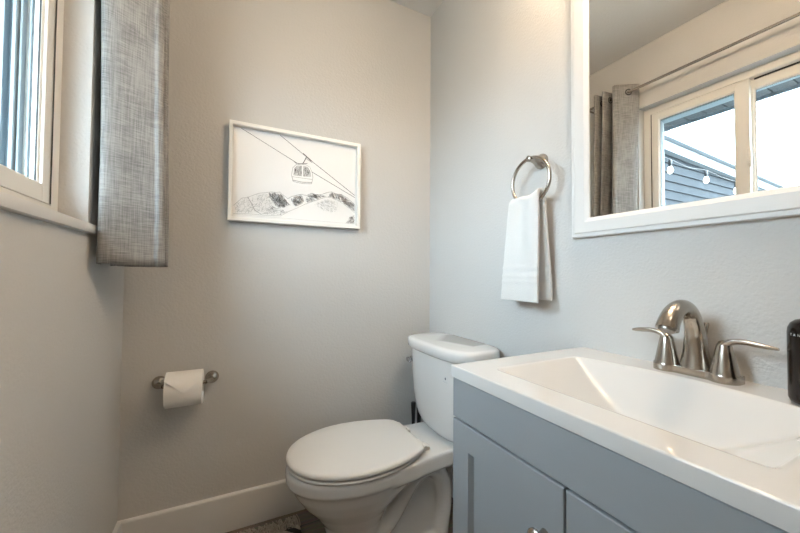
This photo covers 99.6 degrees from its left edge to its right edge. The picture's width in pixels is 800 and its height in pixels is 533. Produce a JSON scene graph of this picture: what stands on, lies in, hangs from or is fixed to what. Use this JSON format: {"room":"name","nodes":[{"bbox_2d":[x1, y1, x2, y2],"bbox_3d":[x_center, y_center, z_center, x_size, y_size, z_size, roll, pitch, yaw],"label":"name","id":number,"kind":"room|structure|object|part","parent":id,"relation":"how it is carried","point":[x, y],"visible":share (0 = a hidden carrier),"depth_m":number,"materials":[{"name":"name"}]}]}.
{"room":"bathroom","nodes":[
{"label":"bathroom","id":0,"kind":"room"},
{"bbox_2d":[0,0,123,532],"bbox_3d":[-0.412,-0.193,-0.090,0.130,2.440,2.900,1,-2,-27],"label":"wall","id":1,"kind":"structure","parent":0,"point":[61,310],"depth_m":0.83,"materials":[{"name":"paint"}]},
{"bbox_2d":[0,0,63,211],"bbox_3d":[-0.741,-0.559,0.457,0.155,0.968,1.020,1,-2,-27],"label":"window","id":2,"kind":"structure","parent":1,"relation":"in","point":[31,31],"depth_m":0.82,"materials":[{"name":"white plastic"}]},
{"bbox_2d":[0,191,96,234],"bbox_3d":[-0.654,-0.111,0.492,0.070,0.024,1.011,1,-2,-27],"label":"trim","id":3,"kind":"structure","parent":1,"relation":"attached to","point":[8,202],"depth_m":0.67,"materials":[{"name":"white paint"}]},
{"bbox_2d":[112,523,120,532],"bbox_3d":[-0.352,0.956,-0.093,0.015,0.144,2.885,1,-2,-27],"label":"baseboard","id":4,"kind":"structure","parent":1,"relation":"attached to","point":[117,529],"depth_m":1.18,"materials":[{"name":"white paint"}]},
{"bbox_3d":[-0.595,-1.109,0.562,0.094,0.050,1.479,1,-2,-27],"label":"curtain rod","id":5,"kind":"object","parent":1,"relation":"attached to","visible":0},
{"bbox_2d":[96,0,169,266],"bbox_3d":[-0.804,-0.577,1.051,0.159,1.153,0.246,1,-2,-27],"label":"curtain","id":6,"kind":"object","parent":5,"relation":"hanging from","point":[133,225],"visible":1,"depth_m":0.99,"materials":[{"name":"grey fabric"}]},
{"bbox_2d":[117,0,430,520],"bbox_3d":[-0.451,-0.152,1.584,1.561,2.440,0.130,1,-2,-27],"label":"wall","id":7,"kind":"structure","parent":0,"point":[304,330],"depth_m":1.46,"materials":[{"name":"paint"}]},
{"bbox_2d":[152,370,218,388],"bbox_3d":[-0.809,0.437,1.275,0.221,0.048,0.078,1,-2,-27],"label":"paper holder","id":8,"kind":"object","parent":7,"relation":"attached to","point":[212,376],"visible":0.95,"depth_m":1.27,"materials":[{"name":"silver metal"}]},
{"bbox_3d":[-0.885,0.435,1.238,0.052,0.048,0.076,1,-2,-27],"label":"post","id":9,"kind":"part","parent":8,"relation":"part of","materials":[{"name":"silver metal"}]},
{"bbox_2d":[163,369,203,408],"bbox_3d":[-0.791,0.448,1.242,0.116,0.126,0.129,1,-2,-27],"label":"toilet roll","id":10,"kind":"object","parent":8,"relation":"on","point":[181,388],"visible":0.99,"depth_m":1.20,"materials":[{"name":"white paper"}]},
{"bbox_3d":[-0.733,0.438,1.314,0.049,0.048,0.076,1,-2,-27],"label":"post","id":11,"kind":"part","parent":8,"relation":"part of","materials":[{"name":"silver metal"}]},
{"bbox_2d":[116,479,304,532],"bbox_3d":[-0.426,0.994,1.491,1.301,0.144,0.015,1,-2,-27],"label":"baseboard","id":12,"kind":"structure","parent":7,"relation":"attached to","point":[224,513],"depth_m":1.35,"materials":[{"name":"white paint"}]},
{"bbox_2d":[227,119,360,229],"bbox_3d":[-0.447,-0.387,1.500,0.561,0.408,0.031,1,-2,-27],"label":"framed picture","id":13,"kind":"object","parent":7,"relation":"attached to","point":[281,176],"visible":1,"depth_m":1.49,"materials":[{"name":"white paper"}]},
{"bbox_2d":[226,497,452,532],"bbox_3d":[0.219,1.089,0.199,1.561,0.100,3.160,1,-2,-27],"label":"floor","id":14,"kind":"structure","parent":0,"point":[309,522],"depth_m":1.40,"materials":[{"name":"grey tile"}]},
{"bbox_2d":[237,514,301,532],"bbox_3d":[-0.487,1.041,0.888,0.587,0.018,0.962,1,-2,-27],"label":"rug","id":15,"kind":"object","parent":14,"relation":"on","point":[271,528],"visible":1,"depth_m":1.36,"materials":[{"name":"beige fabric"}]},
{"bbox_2d":[285,332,499,532],"bbox_3d":[-0.045,0.690,1.321,0.771,0.752,0.469,1,-2,-27],"label":"toilet","id":16,"kind":"object","parent":14,"relation":"on","point":[380,475],"visible":0.94,"depth_m":1.25,"materials":[{"name":"white ceramic"}]},
{"bbox_3d":[-0.179,0.686,1.250,0.455,0.012,0.378,1,-2,-27],"label":"seat","id":17,"kind":"part","parent":16,"relation":"part of","materials":[{"name":"white plastic"}]},
{"bbox_3d":[-0.173,0.664,1.253,0.475,0.022,0.386,1,-2,-27],"label":"seat lid","id":18,"kind":"part","parent":16,"relation":"part of","materials":[{"name":"white plastic"}]},
{"bbox_3d":[0.049,0.422,1.541,0.040,0.027,0.045,1,-2,-27],"label":"flush lever","id":19,"kind":"part","parent":16,"relation":"part of","materials":[{"name":"silver metal"}]},
{"bbox_3d":[0.202,0.534,1.447,0.200,0.336,0.434,1,-2,-27],"label":"tank","id":20,"kind":"part","parent":16,"relation":"part of","materials":[{"name":"white ceramic"}]},
{"bbox_3d":[0.202,0.342,1.451,0.225,0.046,0.468,1,-2,-27],"label":"tank lid","id":21,"kind":"part","parent":16,"relation":"part of","materials":[{"name":"white ceramic"}]},
{"bbox_2d":[411,401,415,423],"bbox_3d":[0.063,0.861,1.621,0.064,0.421,0.064,1,-2,-27],"label":"toilet brush","id":22,"kind":"object","parent":14,"relation":"on","point":[413,403],"visible":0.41,"depth_m":1.62,"materials":[{"name":"black plastic"}]},
{"bbox_2d":[417,408,420,422],"bbox_3d":[0.095,0.890,1.707,0.068,0.368,0.068,1,-2,-27],"label":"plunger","id":23,"kind":"object","parent":14,"relation":"on","point":[418,414],"visible":0.06,"depth_m":1.70,"materials":[{"name":"black plastic"}]},
{"bbox_2d":[453,377,788,532],"bbox_3d":[0.455,0.656,0.630,0.500,0.790,0.599,1,-2,-27],"label":"vanity cabinet","id":24,"kind":"object","parent":14,"relation":"on","point":[516,470],"visible":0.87,"depth_m":0.56,"materials":[{"name":"grey paint"}]},
{"bbox_3d":[0.199,0.653,0.669,0.018,0.593,0.300,1,-2,-27],"label":"door","id":25,"kind":"part","parent":24,"relation":"part of","materials":[{"name":"grey paint"}]},
{"bbox_3d":[0.231,0.450,0.561,0.032,0.031,0.031,1,-2,-27],"label":"knob","id":26,"kind":"part","parent":24,"relation":"part of","materials":[{"name":"silver metal"}]},
{"bbox_3d":[0.334,0.648,0.400,0.018,0.593,0.296,1,-2,-27],"label":"door","id":27,"kind":"part","parent":24,"relation":"part of","materials":[{"name":"grey paint"}]},
{"bbox_2d":[451,347,799,532],"bbox_3d":[0.470,0.284,0.646,0.477,0.102,0.604,1,-2,-27],"label":"countertop","id":28,"kind":"structure","parent":24,"relation":"on","point":[737,446],"depth_m":0.60,"materials":[{"name":"stone"}]},
{"bbox_2d":[632,300,779,385],"bbox_3d":[0.637,0.153,0.730,0.187,0.165,0.178,0,-1,20],"label":"faucet","id":29,"kind":"object","parent":28,"relation":"on","point":[695,360],"visible":1,"depth_m":0.71,"materials":[{"name":"silver metal"}]},
{"bbox_3d":[0.604,0.165,0.808,0.024,0.039,0.084,1,-2,-27],"label":"lever","id":30,"kind":"part","parent":29,"relation":"part of","materials":[{"name":"silver metal"}]},
{"bbox_3d":[0.617,0.187,0.782,0.047,0.068,0.047,1,-2,-27],"label":"handle","id":31,"kind":"part","parent":29,"relation":"part of","materials":[{"name":"silver metal"}]},
{"bbox_3d":[0.601,0.145,0.718,0.162,0.149,0.057,1,-2,-27],"label":"spout","id":32,"kind":"part","parent":29,"relation":"part of","materials":[{"name":"silver metal"}]},
{"bbox_3d":[0.640,0.228,0.735,0.051,0.016,0.153,1,-2,-27],"label":"plate","id":33,"kind":"part","parent":29,"relation":"part of","materials":[{"name":"silver metal"}]},
{"bbox_3d":[0.676,0.180,0.748,0.015,0.113,0.015,1,-2,-27],"label":"lift rod","id":34,"kind":"part","parent":29,"relation":"part of","materials":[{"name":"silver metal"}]},
{"bbox_3d":[0.663,0.185,0.691,0.047,0.068,0.047,1,-2,-27],"label":"handle","id":35,"kind":"part","parent":29,"relation":"part of","materials":[{"name":"silver metal"}]},
{"bbox_3d":[0.677,0.162,0.661,0.024,0.039,0.092,1,-2,-27],"label":"lever","id":36,"kind":"part","parent":29,"relation":"part of","materials":[{"name":"silver metal"}]},
{"bbox_2d":[786,319,799,404],"bbox_3d":[0.700,0.128,0.563,0.074,0.208,0.074,0,-1,14],"label":"soap bottle","id":37,"kind":"object","parent":28,"relation":"on","point":[793,328],"visible":1,"depth_m":0.57,"materials":[{"name":"plastic"}]},
{"bbox_2d":[390,0,443,16],"bbox_3d":[0.237,-1.450,0.261,1.561,0.100,3.160,1,-2,-27],"label":"ceiling","id":38,"kind":"structure","parent":0,"point":[426,7],"depth_m":1.77,"materials":[{"name":"grey paint"}]},
{"bbox_2d":[429,0,799,389],"bbox_3d":[0.868,-0.169,0.550,0.130,2.440,2.900,1,-2,-27],"label":"wall","id":39,"kind":"structure","parent":0,"point":[500,89],"depth_m":1.15,"materials":[{"name":"paint"}]},
{"bbox_2d":[446,465,452,496],"bbox_3d":[0.341,0.997,1.395,0.015,0.144,0.845,1,-2,-27],"label":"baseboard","id":40,"kind":"structure","parent":39,"relation":"attached to","point":[450,468],"depth_m":1.58,"materials":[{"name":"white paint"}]},
{"bbox_2d":[511,154,551,201],"bbox_3d":[0.458,-0.296,1.149,0.069,0.186,0.169,1,-2,-27],"label":"towel ring","id":41,"kind":"object","parent":39,"relation":"attached to","point":[540,161],"visible":0.86,"depth_m":1.14,"materials":[{"name":"silver metal"}]},
{"bbox_2d":[501,188,552,302],"bbox_3d":[0.430,-0.069,1.157,0.070,0.372,0.168,1,-2,-27],"label":"hand towel","id":42,"kind":"object","parent":41,"relation":"hanging from","point":[526,276],"visible":0.99,"depth_m":1.12,"materials":[{"name":"white fabric"}]},
{"bbox_3d":[0.459,-0.362,1.151,0.069,0.053,0.053,1,-2,-27],"label":"post","id":43,"kind":"part","parent":41,"relation":"part of","materials":[{"name":"silver metal"}]},
{"bbox_2d":[571,0,799,238],"bbox_3d":[0.680,-0.549,0.772,0.019,0.912,0.636,1,-2,-27],"label":"mirror","id":44,"kind":"object","parent":39,"relation":"attached to","point":[685,113],"visible":1,"depth_m":0.79,"materials":[{"name":"mirror"}]}
]}

